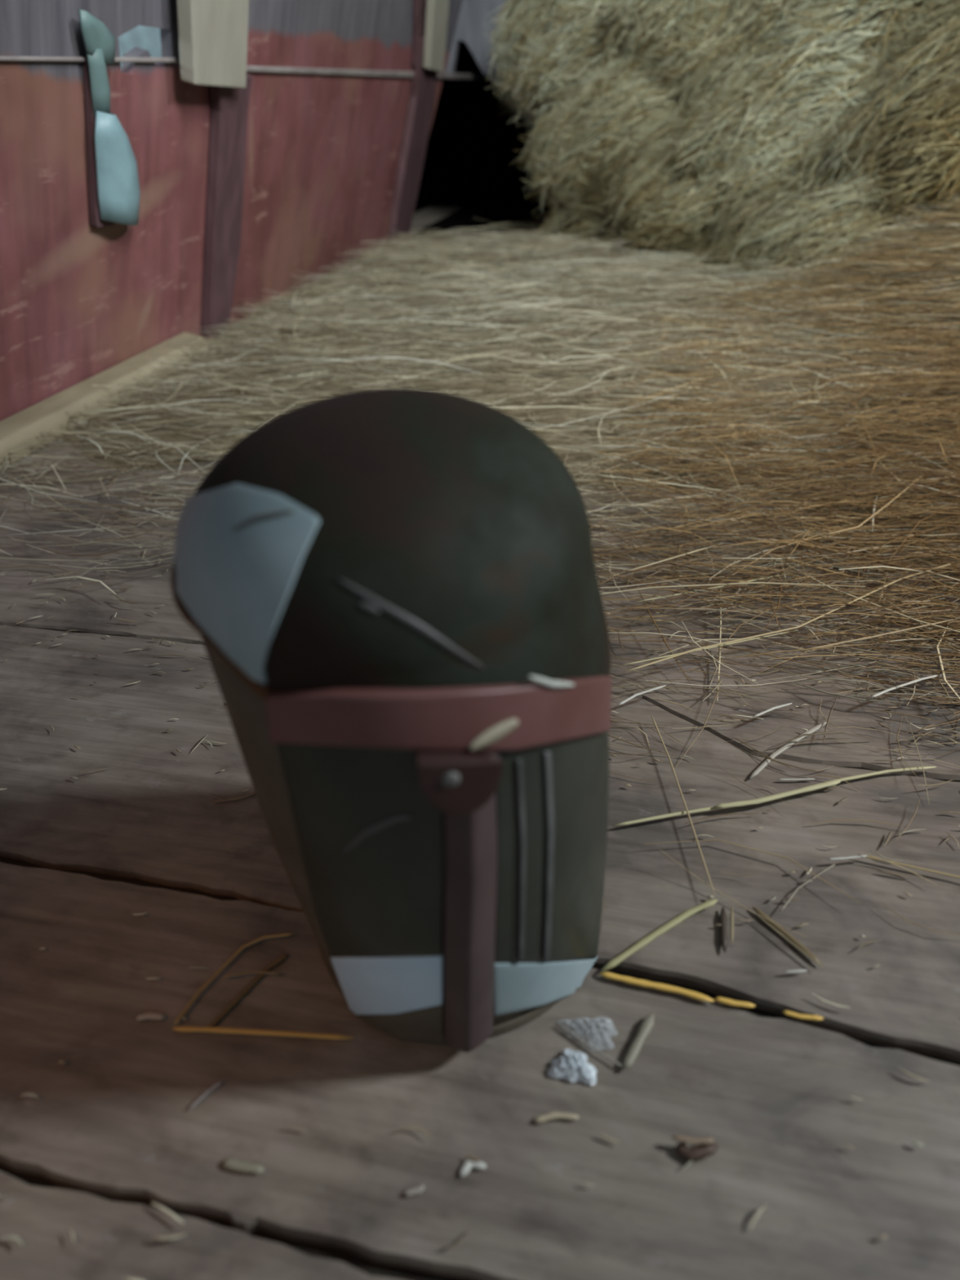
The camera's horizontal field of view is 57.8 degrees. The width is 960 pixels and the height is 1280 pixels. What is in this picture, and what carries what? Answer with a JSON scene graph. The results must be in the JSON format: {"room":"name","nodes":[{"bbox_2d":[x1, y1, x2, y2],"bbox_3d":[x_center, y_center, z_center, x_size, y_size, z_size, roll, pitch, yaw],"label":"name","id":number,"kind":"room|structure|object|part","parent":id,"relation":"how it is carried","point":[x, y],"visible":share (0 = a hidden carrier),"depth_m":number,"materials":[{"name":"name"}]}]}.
{"room":"farm building","nodes":[
{"label":"farm building","id":0,"kind":"room"},
{"bbox_2d":[0,0,462,421],"bbox_3d":[-0.659,-1.264,1.958,0.370,1.277,4.872,6,33,11],"label":"wall","id":1,"kind":"structure","parent":0,"point":[79,300],"depth_m":2.02,"materials":[{"name":"red paint"}]},
{"bbox_2d":[0,55,177,62],"bbox_3d":[-0.721,-1.070,1.603,0.010,0.014,0.642,6,33,11],"label":"trim","id":2,"kind":"structure","parent":1,"relation":"attached to","point":[2,58],"depth_m":1.56,"materials":[{"name":"metal"}]},
{"bbox_2d":[82,55,114,227],"bbox_3d":[-0.746,-0.968,1.706,0.096,0.293,0.079,6,33,11],"label":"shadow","id":3,"kind":"structure","parent":1,"relation":"attached to","point":[95,220],"depth_m":1.69,"materials":[{"name":"red wood"}]},
{"bbox_2d":[0,332,208,470],"bbox_3d":[-0.889,-0.473,1.820,0.093,0.059,1.182,6,33,11],"label":"baseboard","id":4,"kind":"structure","parent":1,"relation":"attached to","point":[20,429],"depth_m":1.86,"materials":[{"name":"beige wood"}]},
{"bbox_2d":[78,8,140,225],"bbox_3d":[-0.724,-1.002,1.703,0.093,0.366,0.213,0,33,2],"label":"blade","id":5,"kind":"object","parent":1,"relation":"hanging from","point":[118,191],"visible":1,"depth_m":1.69,"materials":[{"name":"blue metal"}]},
{"bbox_3d":[-0.736,-0.950,1.764,0.077,0.214,0.165,-3,33,-4],"label":"blade","id":6,"kind":"part","parent":5,"relation":"part of","materials":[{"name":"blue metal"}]},
{"bbox_2d":[176,0,248,88],"bbox_3d":[-0.575,-1.328,1.883,0.092,0.230,0.293,6,33,11],"label":"wooden board","id":7,"kind":"object","parent":1,"relation":"attached to","point":[213,33],"visible":1,"depth_m":1.87,"materials":[{"name":"beige wood"}]},
{"bbox_2d":[200,73,253,342],"bbox_3d":[-0.681,-1.070,2.287,0.217,0.704,0.191,6,33,11],"label":"trim","id":8,"kind":"structure","parent":1,"relation":"attached to","point":[229,106],"depth_m":2.23,"materials":[{"name":"red wood"}]},
{"bbox_2d":[246,65,481,79],"bbox_3d":[-0.290,-2.127,3.278,0.017,0.035,2.780,6,33,11],"label":"trim","id":9,"kind":"structure","parent":1,"relation":"attached to","point":[249,68],"depth_m":2.79,"materials":[{"name":"grey metal"}]},
{"bbox_2d":[386,37,437,245],"bbox_3d":[-0.296,-2.030,3.668,0.256,0.848,0.380,6,33,11],"label":"trim","id":10,"kind":"structure","parent":1,"relation":"attached to","point":[424,82],"depth_m":3.63,"materials":[{"name":"red wood"}]},
{"bbox_2d":[411,0,426,66],"bbox_3d":[-0.226,-2.308,3.255,0.067,0.274,0.285,-7,33,-10],"label":"trim","id":11,"kind":"structure","parent":1,"relation":"attached to","point":[419,6],"depth_m":3.23,"materials":[{"name":"red wood"}]},
{"bbox_2d":[422,0,449,72],"bbox_3d":[-0.164,-2.368,3.321,0.117,0.336,0.383,6,33,11],"label":"wooden board","id":12,"kind":"object","parent":1,"relation":"attached to","point":[437,11],"visible":1,"depth_m":3.33,"materials":[{"name":"beige wood"}]},
{"bbox_2d":[0,206,959,1279],"bbox_3d":[0.657,-0.558,2.029,3.400,0.073,6.610,6,33,11],"label":"floor","id":13,"kind":"structure","parent":0,"point":[110,1132],"depth_m":0.68,"materials":[{"name":"wood"}]},
{"bbox_2d":[136,1011,165,1021],"bbox_3d":[-0.251,0.287,0.665,0.022,0.003,0.008,-3,33,-3],"label":"flake","id":14,"kind":"object","parent":13,"relation":"on","point":[150,1015],"visible":1,"depth_m":0.66,"materials":[{"name":"wood"}]},
{"bbox_2d":[188,1080,223,1109],"bbox_3d":[-0.193,0.320,0.613,0.004,0.001,0.028,26,41,35],"label":"stalk","id":15,"kind":"object","parent":13,"relation":"on","point":[202,1096],"visible":1,"depth_m":0.61,"materials":[{"name":"beige plant"}]},
{"bbox_2d":[173,933,293,1025],"bbox_3d":[-0.201,0.264,0.697,0.023,0.002,0.113,26,41,35],"label":"stalk","id":16,"kind":"object","parent":13,"relation":"on","point":[263,937],"visible":1,"depth_m":0.70,"materials":[{"name":"brown plant"}]},
{"bbox_2d":[213,792,255,802],"bbox_3d":[-0.243,0.158,0.867,0.044,0.002,0.006,-10,34,-14],"label":"stalk","id":17,"kind":"object","parent":13,"relation":"on","point":[251,793],"visible":0.89,"depth_m":0.87,"materials":[{"name":"brown plant"}]},
{"bbox_2d":[222,1156,264,1174],"bbox_3d":[-0.156,0.346,0.572,0.029,0.004,0.008,6,33,11],"label":"flake","id":18,"kind":"object","parent":13,"relation":"on","point":[232,1164],"visible":1,"depth_m":0.57,"materials":[{"name":"wood"}]},
{"bbox_2d":[208,953,288,1026],"bbox_3d":[-0.183,0.274,0.684,0.008,0.003,0.083,21,38,30],"label":"stalk","id":19,"kind":"object","parent":13,"relation":"on","point":[281,958],"visible":1,"depth_m":0.68,"materials":[{"name":"brown plant"}]},
{"bbox_2d":[222,970,281,977],"bbox_3d":[-0.181,0.265,0.692,0.047,0.001,0.005,-3,33,-2],"label":"stalk","id":20,"kind":"object","parent":13,"relation":"on","point":[250,971],"visible":1,"depth_m":0.69,"materials":[{"name":"brown plant"}]},
{"bbox_2d":[172,1026,354,1039],"bbox_3d":[-0.162,0.293,0.650,0.138,0.002,0.005,1,33,4],"label":"stalk","id":21,"kind":"object","parent":13,"relation":"on","point":[182,1028],"visible":1,"depth_m":0.65,"materials":[{"name":"plant"}]},
{"bbox_2d":[170,388,611,1052],"bbox_3d":[-0.046,0.043,0.645,0.299,0.432,0.316,6,33,11],"label":"helmet","id":22,"kind":"object","parent":13,"relation":"on","point":[372,584],"visible":1,"depth_m":0.50,"materials":[{"name":"metal"}]},
{"bbox_3d":[-0.148,-0.043,0.496,0.136,0.087,0.056,24,40,34],"label":"plate","id":23,"kind":"part","parent":22,"relation":"part of","materials":[{"name":"blue paint"}]},
{"bbox_3d":[-0.064,0.247,0.615,0.086,0.111,0.024,13,35,21],"label":"plate","id":24,"kind":"part","parent":22,"relation":"part of","materials":[{"name":"grey metal"}]},
{"bbox_2d":[468,718,519,751],"bbox_3d":[0.008,0.053,0.487,0.033,0.010,0.004,-19,37,-25],"label":"straw leaf","id":25,"kind":"object","parent":22,"relation":"attached to","point":[499,731],"visible":1,"depth_m":0.49,"materials":[{"name":"beige plant"}]},
{"bbox_3d":[0.054,0.239,0.646,0.116,0.097,0.019,-26,41,-34],"label":"plate","id":26,"kind":"part","parent":22,"relation":"part of","materials":[{"name":"blue paint"}]},
{"bbox_2d":[528,674,574,688],"bbox_3d":[0.042,0.024,0.505,0.036,0.023,0.004,-24,39,-32],"label":"straw leaf","id":27,"kind":"object","parent":22,"relation":"on","point":[552,683],"visible":1,"depth_m":0.50,"materials":[{"name":"white plant"}]},
{"bbox_2d":[403,1183,425,1196],"bbox_3d":[-0.042,0.353,0.557,0.014,0.002,0.005,-14,35,-19],"label":"flake","id":28,"kind":"object","parent":13,"relation":"on","point":[418,1189],"visible":1,"depth_m":0.56,"materials":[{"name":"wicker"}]},
{"bbox_2d":[459,1159,486,1177],"bbox_3d":[-0.005,0.344,0.570,0.018,0.003,0.009,-11,34,-15],"label":"chip","id":29,"kind":"object","parent":13,"relation":"on","point":[467,1165],"visible":1,"depth_m":0.57,"materials":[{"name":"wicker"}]},
{"bbox_2d":[0,485,959,1279],"bbox_3d":[0.068,0.109,0.929,1.727,0.009,1.163,6,33,11],"label":"chaff","id":30,"kind":"object","parent":13,"relation":"on","point":[758,1211],"visible":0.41,"depth_m":0.82,"materials":[{"name":"plant"}]},
{"bbox_2d":[0,189,959,755],"bbox_3d":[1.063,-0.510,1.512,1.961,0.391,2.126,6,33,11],"label":"hay","id":31,"kind":"object","parent":13,"relation":"on","point":[873,558],"visible":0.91,"depth_m":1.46,"materials":[{"name":"plant"}]},
{"bbox_2d":[638,573,787,601],"bbox_3d":[0.320,-0.071,1.177,0.239,0.001,0.003,-11,34,-15],"label":"stalk","id":32,"kind":"object","parent":31,"relation":"on","point":[787,574],"visible":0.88,"depth_m":1.17,"materials":[{"name":"beige plant"}]},
{"bbox_2d":[623,560,959,672],"bbox_3d":[0.420,-0.032,1.094,0.565,0.002,0.027,-17,36,-23],"label":"stalk","id":33,"kind":"object","parent":31,"relation":"on","point":[918,573],"visible":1,"depth_m":1.06,"materials":[{"name":"beige plant"}]},
{"bbox_2d":[825,475,923,534],"bbox_3d":[0.604,-0.203,1.299,0.315,0.002,0.022,-27,41,-35],"label":"stalk","id":34,"kind":"object","parent":31,"relation":"on","point":[911,484],"visible":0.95,"depth_m":1.27,"materials":[{"name":"beige plant"}]},
{"bbox_2d":[797,618,955,651],"bbox_3d":[0.486,-0.007,1.053,0.233,0.001,0.004,-10,34,-14],"label":"stalk","id":35,"kind":"object","parent":31,"relation":"on","point":[953,619],"visible":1,"depth_m":1.05,"materials":[{"name":"beige plant"}]},
{"bbox_2d":[871,674,942,697],"bbox_3d":[0.481,0.051,0.982,0.106,0.002,0.006,-14,35,-19],"label":"stalk","id":36,"kind":"object","parent":31,"relation":"on","point":[935,675],"visible":1,"depth_m":0.98,"materials":[{"name":"beige plant"}]},
{"bbox_2d":[58,218,959,585],"bbox_3d":[0.977,-1.245,2.566,3.320,0.520,4.050,6,33,11],"label":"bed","id":37,"kind":"object","parent":13,"relation":"on","point":[184,438],"visible":0.18,"depth_m":1.91,"materials":[{"name":"beige plant"}]},
{"bbox_2d":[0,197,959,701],"bbox_3d":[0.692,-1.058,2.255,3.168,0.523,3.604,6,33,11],"label":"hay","id":38,"kind":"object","parent":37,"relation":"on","point":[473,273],"visible":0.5,"depth_m":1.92,"materials":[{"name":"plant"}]},
{"bbox_2d":[608,414,706,423],"bbox_3d":[0.371,-0.439,1.731,0.249,0.002,0.014,-8,33,-10],"label":"stalk","id":39,"kind":"object","parent":37,"relation":"on","point":[703,415],"visible":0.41,"depth_m":1.72,"materials":[{"name":"beige plant"}]},
{"bbox_2d":[533,1111,578,1123],"bbox_3d":[0.052,0.326,0.596,0.031,0.003,0.008,-4,33,-4],"label":"husk","id":40,"kind":"object","parent":13,"relation":"on","point":[553,1115],"visible":1,"depth_m":0.59,"materials":[{"name":"beige plant"}]},
{"bbox_2d":[547,1048,596,1085],"bbox_3d":[0.067,0.303,0.624,0.035,0.013,0.025,6,33,11],"label":"stone","id":41,"kind":"object","parent":13,"relation":"on","point":[572,1066],"visible":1,"depth_m":0.62,"materials":[{"name":"white stone"}]},
{"bbox_2d":[557,1022,623,1067],"bbox_3d":[0.081,0.298,0.638,0.058,0.001,0.003,22,39,32],"label":"stalk","id":42,"kind":"object","parent":13,"relation":"on","point":[561,1025],"visible":1,"depth_m":0.64,"materials":[{"name":"beige plant"}]},
{"bbox_2d":[622,1013,654,1069],"bbox_3d":[0.117,0.294,0.640,0.009,0.004,0.050,18,37,27],"label":"husk","id":43,"kind":"object","parent":13,"relation":"on","point":[646,1025],"visible":1,"depth_m":0.64,"materials":[{"name":"beige plant"}]},
{"bbox_2d":[617,684,666,705],"bbox_3d":[0.180,0.060,0.975,0.070,0.002,0.007,-19,37,-26],"label":"stalk","id":44,"kind":"object","parent":13,"relation":"on","point":[660,686],"visible":1,"depth_m":0.97,"materials":[{"name":"white plant"}]},
{"bbox_2d":[600,972,714,1001],"bbox_3d":[0.138,0.270,0.679,0.088,0.003,0.007,8,34,14],"label":"stalk","id":45,"kind":"object","parent":13,"relation":"on","point":[643,983],"visible":1,"depth_m":0.68,"materials":[{"name":"yellow plant"}]},
{"bbox_2d":[600,899,717,971],"bbox_3d":[0.149,0.242,0.721,0.128,0.003,0.010,-20,37,-27],"label":"stalk","id":46,"kind":"object","parent":13,"relation":"on","point":[677,920],"visible":1,"depth_m":0.72,"materials":[{"name":"beige plant"}]},
{"bbox_2d":[617,493,706,508],"bbox_3d":[0.304,-0.229,1.424,0.175,0.001,0.007,-11,34,-15],"label":"stalk","id":47,"kind":"object","parent":13,"relation":"on","point":[702,494],"visible":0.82,"depth_m":1.42,"materials":[{"name":"beige plant"}]},
{"bbox_2d":[650,714,715,897],"bbox_3d":[0.197,0.151,0.853,0.004,0.001,0.257,-2,33,-2],"label":"stalk","id":48,"kind":"object","parent":13,"relation":"on","point":[654,722],"visible":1,"depth_m":0.83,"materials":[{"name":"beige plant"}]},
{"bbox_2d":[675,1142,718,1161],"bbox_3d":[0.143,0.338,0.574,0.028,0.005,0.013,0,33,1],"label":"scrap","id":49,"kind":"object","parent":13,"relation":"on","point":[695,1153],"visible":1,"depth_m":0.57,"materials":[{"name":"plant"}]},
{"bbox_2d":[671,1135,714,1144],"bbox_3d":[0.141,0.331,0.575,0.028,0.002,0.005,2,33,4],"label":"stalk","id":50,"kind":"object","parent":49,"relation":"on","point":[678,1138],"visible":1,"depth_m":0.57,"materials":[{"name":"beige plant"}]},
{"bbox_2d":[618,630,796,666],"bbox_3d":[0.279,0.009,1.053,0.245,0.001,0.003,-10,34,-14],"label":"stalk","id":51,"kind":"object","parent":13,"relation":"on","point":[734,642],"visible":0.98,"depth_m":1.05,"materials":[{"name":"beige plant"}]},
{"bbox_2d":[483,0,959,284],"bbox_3d":[1.026,-1.788,2.710,2.373,1.250,1.970,6,33,11],"label":"heap","id":52,"kind":"object","parent":13,"relation":"on","point":[889,70],"visible":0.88,"depth_m":2.71,"materials":[{"name":"plant"}]},
{"bbox_2d":[720,906,728,951],"bbox_3d":[0.203,0.241,0.725,0.007,0.003,0.046,6,33,11],"label":"chip","id":53,"kind":"object","parent":13,"relation":"on","point":[723,919],"visible":1,"depth_m":0.72,"materials":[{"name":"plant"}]},
{"bbox_2d":[730,906,733,945],"bbox_3d":[0.210,0.238,0.727,0.003,0.001,0.041,7,33,12],"label":"stalk","id":54,"kind":"object","parent":13,"relation":"on","point":[731,910],"visible":1,"depth_m":0.73,"materials":[{"name":"beige plant"}]},
{"bbox_2d":[715,996,755,1008],"bbox_3d":[0.195,0.278,0.667,0.030,0.003,0.006,6,33,11],"label":"stalk","id":55,"kind":"object","parent":13,"relation":"on","point":[722,1000],"visible":1,"depth_m":0.67,"materials":[{"name":"yellow plant"}]},
{"bbox_2d":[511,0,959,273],"bbox_3d":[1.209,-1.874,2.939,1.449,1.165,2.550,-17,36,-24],"label":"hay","id":56,"kind":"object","parent":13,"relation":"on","point":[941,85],"visible":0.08,"depth_m":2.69},
{"bbox_2d":[736,738,792,768],"bbox_3d":[0.295,0.118,0.908,0.004,0.001,0.068,-28,41,-35],"label":"stalk","id":57,"kind":"object","parent":13,"relation":"on","point":[736,739],"visible":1,"depth_m":0.91,"materials":[{"name":"plant"}]},
{"bbox_2d":[752,702,792,717],"bbox_3d":[0.321,0.076,0.956,0.055,0.002,0.005,-16,35,-21],"label":"stalk","id":58,"kind":"object","parent":13,"relation":"on","point":[785,704],"visible":1,"depth_m":0.95,"materials":[{"name":"white plant"}]},
{"bbox_2d":[613,766,936,826],"bbox_3d":[0.295,0.152,0.856,0.347,0.002,0.010,-8,33,-11],"label":"stalk","id":59,"kind":"object","parent":13,"relation":"on","point":[849,778],"visible":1,"depth_m":0.84,"materials":[{"name":"beige plant"}]},
{"bbox_2d":[713,780,840,808],"bbox_3d":[0.292,0.152,0.850,0.137,0.004,0.010,-9,33,-12],"label":"straw leaf","id":60,"kind":"object","parent":13,"relation":"on","point":[811,788],"visible":1,"depth_m":0.85,"materials":[{"name":"beige plant"}]},
{"bbox_2d":[604,610,959,937],"bbox_3d":[0.530,0.130,0.871,1.018,0.023,0.529,6,33,11],"label":"hay wisps","id":61,"kind":"object","parent":13,"relation":"on","point":[883,651],"visible":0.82,"depth_m":0.96,"materials":[{"name":"plant"}]},
{"bbox_2d":[752,906,822,965],"bbox_3d":[0.254,0.244,0.719,0.006,0.003,0.070,-21,38,-28],"label":"stalk","id":62,"kind":"object","parent":13,"relation":"on","point":[777,926],"visible":1,"depth_m":0.72,"materials":[{"name":"plant"}]},
{"bbox_2d":[749,721,826,778],"bbox_3d":[0.324,0.113,0.918,0.140,0.003,0.010,-25,40,-32],"label":"stalk","id":63,"kind":"object","parent":13,"relation":"on","point":[812,730],"visible":0.99,"depth_m":0.92,"materials":[{"name":"beige plant"}]},
{"bbox_2d":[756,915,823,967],"bbox_3d":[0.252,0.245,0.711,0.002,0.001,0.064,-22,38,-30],"label":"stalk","id":64,"kind":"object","parent":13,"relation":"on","point":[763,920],"visible":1,"depth_m":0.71,"materials":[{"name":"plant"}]},
{"bbox_2d":[782,969,807,973],"bbox_3d":[0.249,0.262,0.689,0.019,0.001,0.002,-3,33,-3],"label":"stalk","id":65,"kind":"object","parent":13,"relation":"on","point":[792,971],"visible":1,"depth_m":0.69,"materials":[{"name":"beige plant"}]},
{"bbox_2d":[777,777,814,780],"bbox_3d":[0.319,0.140,0.876,0.038,0.001,0.003,-1,33,0],"label":"stalk","id":66,"kind":"object","parent":13,"relation":"on","point":[807,778],"visible":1,"depth_m":0.88,"materials":[{"name":"beige plant"}]},
{"bbox_2d":[782,1010,823,1020],"bbox_3d":[0.244,0.284,0.657,0.029,0.002,0.006,6,33,11],"label":"stalk","id":67,"kind":"object","parent":13,"relation":"on","point":[815,1017],"visible":1,"depth_m":0.66,"materials":[{"name":"yellow plant"}]},
{"bbox_2d":[779,863,835,912],"bbox_3d":[0.284,0.214,0.759,0.083,0.001,0.006,-24,39,-32],"label":"stalk","id":68,"kind":"object","parent":13,"relation":"on","point":[833,865],"visible":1,"depth_m":0.76,"materials":[{"name":"beige plant"}]},
{"bbox_2d":[827,855,866,860],"bbox_3d":[0.331,0.196,0.782,0.036,0.002,0.003,-4,33,-5],"label":"stalk","id":69,"kind":"object","parent":13,"relation":"on","point":[855,856],"visible":1,"depth_m":0.78,"materials":[{"name":"beige plant"}]},
{"bbox_2d":[857,853,959,878],"bbox_3d":[0.395,0.204,0.771,0.112,0.001,0.004,11,35,18],"label":"stalk","id":70,"kind":"object","parent":13,"relation":"on","point":[867,856],"visible":1,"depth_m":0.77,"materials":[{"name":"beige plant"}]},
{"bbox_2d":[403,40,559,242],"bbox_3d":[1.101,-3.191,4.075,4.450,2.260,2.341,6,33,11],"label":"doorway","id":71,"kind":"structure","parent":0,"point":[469,153],"depth_m":5.62,"materials":[{"name":"black"}]},
{"bbox_2d":[444,0,537,125],"bbox_3d":[0.115,-2.839,4.006,1.509,1.069,0.050,6,33,11],"label":"wall","id":72,"kind":"structure","parent":0,"point":[470,28],"depth_m":4.03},
{"label":"outside","id":73,"kind":"structure","parent":0,"visible":0},
{"bbox_2d":[118,25,161,71],"bbox_3d":[-1.648,-2.168,2.966,0.050,1.500,2.600,6,33,11],"label":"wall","id":74,"kind":"structure","parent":73,"point":[148,38],"depth_m":3.70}
]}

